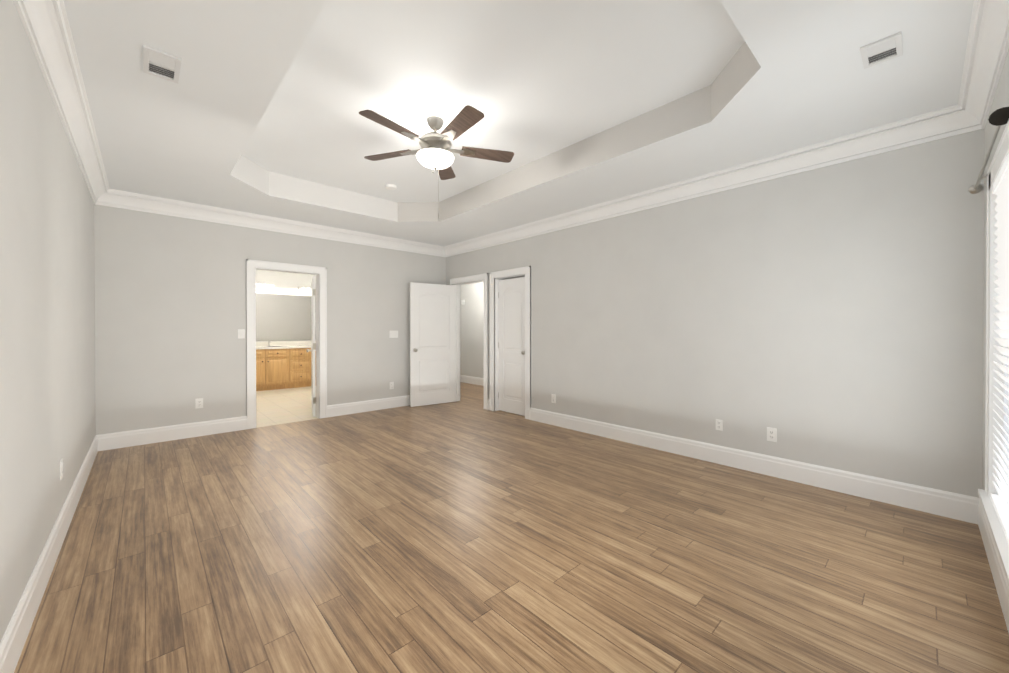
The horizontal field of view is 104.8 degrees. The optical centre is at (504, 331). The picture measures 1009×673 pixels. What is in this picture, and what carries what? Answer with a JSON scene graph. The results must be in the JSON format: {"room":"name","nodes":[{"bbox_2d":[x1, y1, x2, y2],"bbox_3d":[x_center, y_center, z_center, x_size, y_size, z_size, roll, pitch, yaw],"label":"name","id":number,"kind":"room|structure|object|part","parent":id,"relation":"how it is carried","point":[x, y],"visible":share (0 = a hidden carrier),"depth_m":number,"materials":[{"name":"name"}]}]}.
{"room":"empty bedroom","nodes":[
{"label":"empty bedroom","id":0,"kind":"room"},
{"bbox_2d":[0,0,95,641],"bbox_3d":[-2.213,-0.320,1.749,0.120,3.150,6.340,0,0,-43],"label":"wall","id":1,"kind":"structure","parent":0,"point":[47,336],"depth_m":1.84,"materials":[{"name":"paint"}]},
{"bbox_2d":[0,435,99,672],"bbox_3d":[-2.163,1.170,1.803,0.016,0.170,6.100,0,0,-43],"label":"baseboard","id":2,"kind":"structure","parent":1,"relation":"attached to","point":[12,643],"depth_m":1.80,"materials":[{"name":"white wood"}]},
{"bbox_2d":[60,458,62,479],"bbox_3d":[-2.683,0.832,2.356,0.008,0.116,0.072,0,0,-43],"label":"electrical outlet","id":3,"kind":"object","parent":1,"relation":"attached to","point":[61,468],"visible":1,"depth_m":2.34,"materials":[{"name":"plastic"}]},
{"bbox_2d":[13,0,112,206],"bbox_3d":[-2.127,-1.385,1.823,0.116,0.160,6.100,0,0,-43],"label":"crown molding","id":4,"kind":"structure","parent":1,"relation":"attached to","point":[47,28],"depth_m":2.16,"materials":[{"name":"white wood"}]},
{"bbox_2d":[94,204,445,434],"bbox_3d":[-2.689,-0.340,5.549,4.350,3.150,0.120,0,0,-43],"label":"wall","id":5,"kind":"structure","parent":0,"point":[170,310],"depth_m":4.65,"materials":[{"name":"paint"}]},
{"bbox_2d":[100,416,246,450],"bbox_3d":[-3.741,1.156,4.488,1.294,0.170,0.016,0,0,-43],"label":"baseboard","id":6,"kind":"structure","parent":5,"relation":"attached to","point":[109,441],"depth_m":4.42,"materials":[{"name":"white wood"}]},
{"bbox_2d":[195,398,202,408],"bbox_3d":[-3.617,0.850,4.607,0.072,0.116,0.008,0,0,-43],"label":"electrical outlet","id":7,"kind":"object","parent":5,"relation":"attached to","point":[198,402],"visible":1,"depth_m":4.61,"materials":[{"name":"plastic"}]},
{"bbox_2d":[238,329,244,338],"bbox_3d":[-3.308,0.029,4.887,0.072,0.116,0.012,0,0,-43],"label":"light switch","id":8,"kind":"object","parent":5,"relation":"attached to","point":[241,333],"visible":1,"depth_m":4.88,"materials":[{"name":"plastic"}]},
{"bbox_2d":[113,189,444,255],"bbox_3d":[-2.609,-1.404,5.457,4.110,0.160,0.116,0,0,-43],"label":"crown molding","id":9,"kind":"structure","parent":5,"relation":"attached to","point":[121,199],"depth_m":4.96,"materials":[{"name":"white wood"}]},
{"bbox_2d":[246,259,326,428],"bbox_3d":[-2.957,0.159,5.304,0.972,2.154,0.162,0,0,-43],"label":"door frame","id":10,"kind":"structure","parent":5,"relation":"attached to","point":[253,266],"depth_m":5.24,"materials":[{"name":"white wood"}]},
{"bbox_2d":[306,276,315,416],"bbox_3d":[-2.918,0.214,5.932,0.177,2.022,0.770,0,0,-28],"label":"bathroom door","id":11,"kind":"structure","parent":5,"relation":"in","point":[313,368],"depth_m":5.61,"materials":[{"name":"white wood"}]},
{"bbox_2d":[327,395,409,416],"bbox_3d":[-1.793,1.146,6.279,2.054,0.170,0.040,0,0,-43],"label":"baseboard","id":12,"kind":"structure","parent":5,"relation":"attached to","point":[392,402],"depth_m":5.99,"materials":[{"name":"white wood"}]},
{"bbox_2d":[389,382,393,388],"bbox_3d":[-1.821,0.871,6.273,0.072,0.116,0.008,0,0,-43],"label":"electrical outlet","id":13,"kind":"object","parent":5,"relation":"attached to","point":[391,384],"visible":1,"depth_m":6.27,"materials":[{"name":"plastic"}]},
{"bbox_2d":[389,331,397,337],"bbox_3d":[-1.790,0.041,6.294,0.150,0.116,0.012,0,0,-43],"label":"light switch","id":14,"kind":"object","parent":5,"relation":"attached to","point":[393,334],"visible":1,"depth_m":6.29,"materials":[{"name":"plastic"}]},
{"bbox_2d":[256,270,315,341],"bbox_3d":[-5.031,-0.357,8.751,3.430,3.150,0.120,0,0,-43],"label":"wall","id":15,"kind":"structure","parent":0,"point":[285,283],"depth_m":8.74,"materials":[{"name":"paint"}]},
{"bbox_2d":[256,284,274,289],"bbox_3d":[-5.193,-0.967,8.415,0.400,0.127,0.146,0,0,-43],"label":"vanity light","id":16,"kind":"object","parent":15,"relation":"attached to","point":[272,287],"depth_m":8.41,"materials":[{"name":"white glass"}]},
{"bbox_2d":[256,293,315,340],"bbox_3d":[-4.810,-0.318,8.866,2.150,1.030,0.008,0,0,-43],"label":"bathroom mirror","id":17,"kind":"object","parent":15,"relation":"attached to","point":[282,317],"visible":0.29,"depth_m":8.72,"materials":[{"name":"clear glass"}]},
{"bbox_2d":[256,341,315,344],"bbox_3d":[-4.803,0.267,8.861,2.280,0.100,0.020,0,0,-43],"label":"backsplash","id":18,"kind":"structure","parent":15,"relation":"attached to","point":[274,342],"depth_m":8.74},
{"bbox_2d":[298,287,315,292],"bbox_3d":[-4.548,-0.970,9.013,0.400,0.127,0.146,0,0,-43],"label":"vanity light","id":19,"kind":"object","parent":15,"relation":"attached to","point":[304,289],"depth_m":8.96,"materials":[{"name":"white glass"}]},
{"bbox_2d":[460,282,483,377],"bbox_3d":[-0.274,-0.356,8.628,0.120,3.150,3.890,0,0,-43],"label":"wall","id":20,"kind":"structure","parent":0,"point":[472,335],"depth_m":9.05,"materials":[{"name":"paint"}]},
{"bbox_2d":[460,375,483,385],"bbox_3d":[-0.323,1.134,8.590,0.016,0.170,3.650,0,0,-43],"label":"baseboard","id":21,"kind":"structure","parent":20,"relation":"attached to","point":[466,379],"depth_m":9.03,"materials":[{"name":"white wood"}]},
{"bbox_2d":[14,382,1008,672],"bbox_3d":[-1.317,1.266,5.276,6.220,0.060,10.280,0,0,-43],"label":"floor","id":22,"kind":"structure","parent":0,"point":[468,534],"depth_m":2.10,"materials":[{"name":"brown wood"}]},
{"bbox_2d":[256,349,315,390],"bbox_3d":[-4.613,0.788,8.659,2.250,0.860,0.580,0,0,-43],"label":"bathroom vanity","id":23,"kind":"object","parent":22,"relation":"on","point":[283,364],"depth_m":8.23,"materials":[{"name":"brown wood"}]},
{"bbox_2d":[256,345,310,348],"bbox_3d":[-4.615,0.338,8.658,2.280,0.040,0.575,0,0,-43],"label":"countertop","id":24,"kind":"structure","parent":23,"relation":"on","point":[257,346],"depth_m":8.35,"materials":[{"name":"beige stone"}]},
{"bbox_2d":[63,0,973,245],"bbox_3d":[-0.575,-1.688,3.261,4.590,0.430,6.340,0,0,-43],"label":"ceiling","id":25,"kind":"structure","parent":0,"point":[262,104],"depth_m":2.61,"materials":[{"name":"paint"}]},
{"bbox_2d":[143,45,180,83],"bbox_3d":[-1.880,-1.460,2.134,0.150,0.011,0.270,0,0,-43],"label":"ceiling vent","id":26,"kind":"object","parent":25,"relation":"in","point":[161,64],"visible":1,"depth_m":2.12,"materials":[{"name":"white metal"}]},
{"bbox_2d":[385,184,396,189],"bbox_3d":[-1.354,-1.722,4.639,0.132,0.035,0.132,0,0,-43],"label":"smoke detector","id":27,"kind":"object","parent":25,"relation":"attached to","point":[390,186],"visible":1,"depth_m":4.60,"materials":[{"name":"plastic"}]},
{"bbox_2d":[359,105,513,218],"bbox_3d":[-0.564,-1.339,3.154,1.281,0.784,1.275,0,0,-43],"label":"ceiling fan","id":28,"kind":"object","parent":25,"relation":"hanging from","point":[466,118],"depth_m":3.10,"materials":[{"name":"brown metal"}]},
{"bbox_3d":[-0.567,-1.339,3.189,0.305,0.784,0.305,0,0,-43],"label":"ceiling fan body","id":29,"kind":"part","parent":28,"relation":"part of","materials":[{"name":"silver metal"}]},
{"bbox_2d":[860,32,902,68],"bbox_3d":[1.964,-1.460,2.025,0.220,0.011,0.150,0,0,-43],"label":"ceiling vent","id":30,"kind":"object","parent":25,"relation":"in","point":[882,50],"visible":0.98,"depth_m":2.02,"materials":[{"name":"white metal"}]},
{"bbox_2d":[446,129,983,497],"bbox_3d":[-0.275,-0.344,6.233,0.120,3.150,10.280,0,0,-43],"label":"wall","id":31,"kind":"structure","parent":0,"point":[830,316],"depth_m":3.25,"materials":[{"name":"paint"}]},
{"bbox_2d":[410,282,454,406],"bbox_3d":[-1.196,0.211,6.548,0.820,2.022,0.177,0,0,-35],"label":"hall door","id":32,"kind":"structure","parent":31,"relation":"in","point":[432,343],"depth_m":6.52,"materials":[{"name":"white wood"}]},
{"bbox_2d":[450,273,485,408],"bbox_3d":[-0.557,0.153,6.540,0.162,2.154,1.022,0,0,-43],"label":"door frame","id":33,"kind":"structure","parent":31,"relation":"attached to","point":[478,278],"depth_m":6.81,"materials":[{"name":"white wood"}]},
{"bbox_2d":[486,266,530,419],"bbox_3d":[0.114,0.157,5.802,0.142,2.154,0.859,0,0,-43],"label":"door frame","id":34,"kind":"structure","parent":31,"relation":"attached to","point":[496,276],"depth_m":6.01,"materials":[{"name":"white wood"}]},
{"bbox_2d":[498,277,524,415],"bbox_3d":[0.141,0.214,5.834,0.177,2.022,0.655,0,0,-43],"label":"closet door","id":35,"kind":"structure","parent":31,"relation":"in","point":[511,344],"depth_m":5.84,"materials":[{"name":"white wood"}]},
{"bbox_2d":[551,394,555,402],"bbox_3d":[0.650,0.887,5.147,0.008,0.116,0.072,0,0,-43],"label":"electrical outlet","id":36,"kind":"object","parent":31,"relation":"attached to","point":[553,398],"visible":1,"depth_m":5.15,"materials":[{"name":"plastic"}]},
{"bbox_2d":[441,106,983,256],"bbox_3d":[0.978,-1.400,4.702,0.116,0.160,6.100,0,0,-43],"label":"crown molding","id":37,"kind":"structure","parent":31,"relation":"attached to","point":[938,124],"depth_m":3.40,"materials":[{"name":"white wood"}]},
{"bbox_2d":[716,419,722,430],"bbox_3d":[2.023,0.880,3.666,0.008,0.100,0.060,0,0,-43],"label":"electrical outlet","id":38,"kind":"object","parent":31,"relation":"attached to","point":[719,424],"visible":1,"depth_m":3.66,"materials":[{"name":"plastic"}]},
{"bbox_2d":[530,408,971,522],"bbox_3d":[1.716,1.158,3.994,0.016,0.170,3.977,0,0,-43],"label":"baseboard","id":39,"kind":"structure","parent":31,"relation":"attached to","point":[914,497],"depth_m":3.26,"materials":[{"name":"white wood"}]},
{"bbox_2d":[767,427,776,441],"bbox_3d":[2.309,0.890,3.358,0.008,0.116,0.072,0,0,-43],"label":"electrical outlet","id":40,"kind":"object","parent":31,"relation":"attached to","point":[771,434],"visible":1,"depth_m":3.35,"materials":[{"name":"plastic"}]},
{"bbox_2d":[982,49,1008,489],"bbox_3d":[1.540,-0.316,0.988,4.350,3.150,0.120,0,0,-43],"label":"wall","id":41,"kind":"structure","parent":0,"point":[1001,98],"depth_m":2.40,"materials":[{"name":"paint"}]},
{"bbox_2d":[953,0,1008,131],"bbox_3d":[1.460,-1.381,1.069,4.110,0.160,0.116,0,0,-43],"label":"crown molding","id":42,"kind":"structure","parent":41,"relation":"attached to","point":[988,38],"depth_m":2.01,"materials":[{"name":"white wood"}]},
{"bbox_2d":[968,107,1008,193],"bbox_3d":[2.600,-0.926,2.098,1.281,0.076,0.076,0,0,-43],"label":"curtain rod","id":43,"kind":"object","parent":41,"relation":"attached to","point":[998,118],"visible":0.96,"depth_m":1.79,"materials":[{"name":"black metal"}]},
{"bbox_2d":[972,497,1008,632],"bbox_3d":[1.505,1.174,1.056,4.320,0.170,0.016,0,0,-43],"label":"baseboard","id":44,"kind":"structure","parent":41,"relation":"attached to","point":[978,515],"depth_m":2.00,"materials":[{"name":"white wood"}]},
{"bbox_2d":[978,120,1008,584],"bbox_3d":[2.035,0.061,1.480,2.036,1.905,0.165,0,0,-43],"label":"window unit","id":45,"kind":"structure","parent":41,"relation":"in","point":[1006,411],"depth_m":2.11,"materials":[{"name":"plastic"}]},
{"bbox_2d":[991,153,1008,542],"bbox_3d":[2.014,0.060,1.501,1.698,1.679,0.040,0,0,-43],"label":"window blinds","id":46,"kind":"object","parent":45,"relation":"attached to","point":[1000,500],"visible":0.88,"depth_m":1.90,"materials":[{"name":"white plastic"}]}
]}

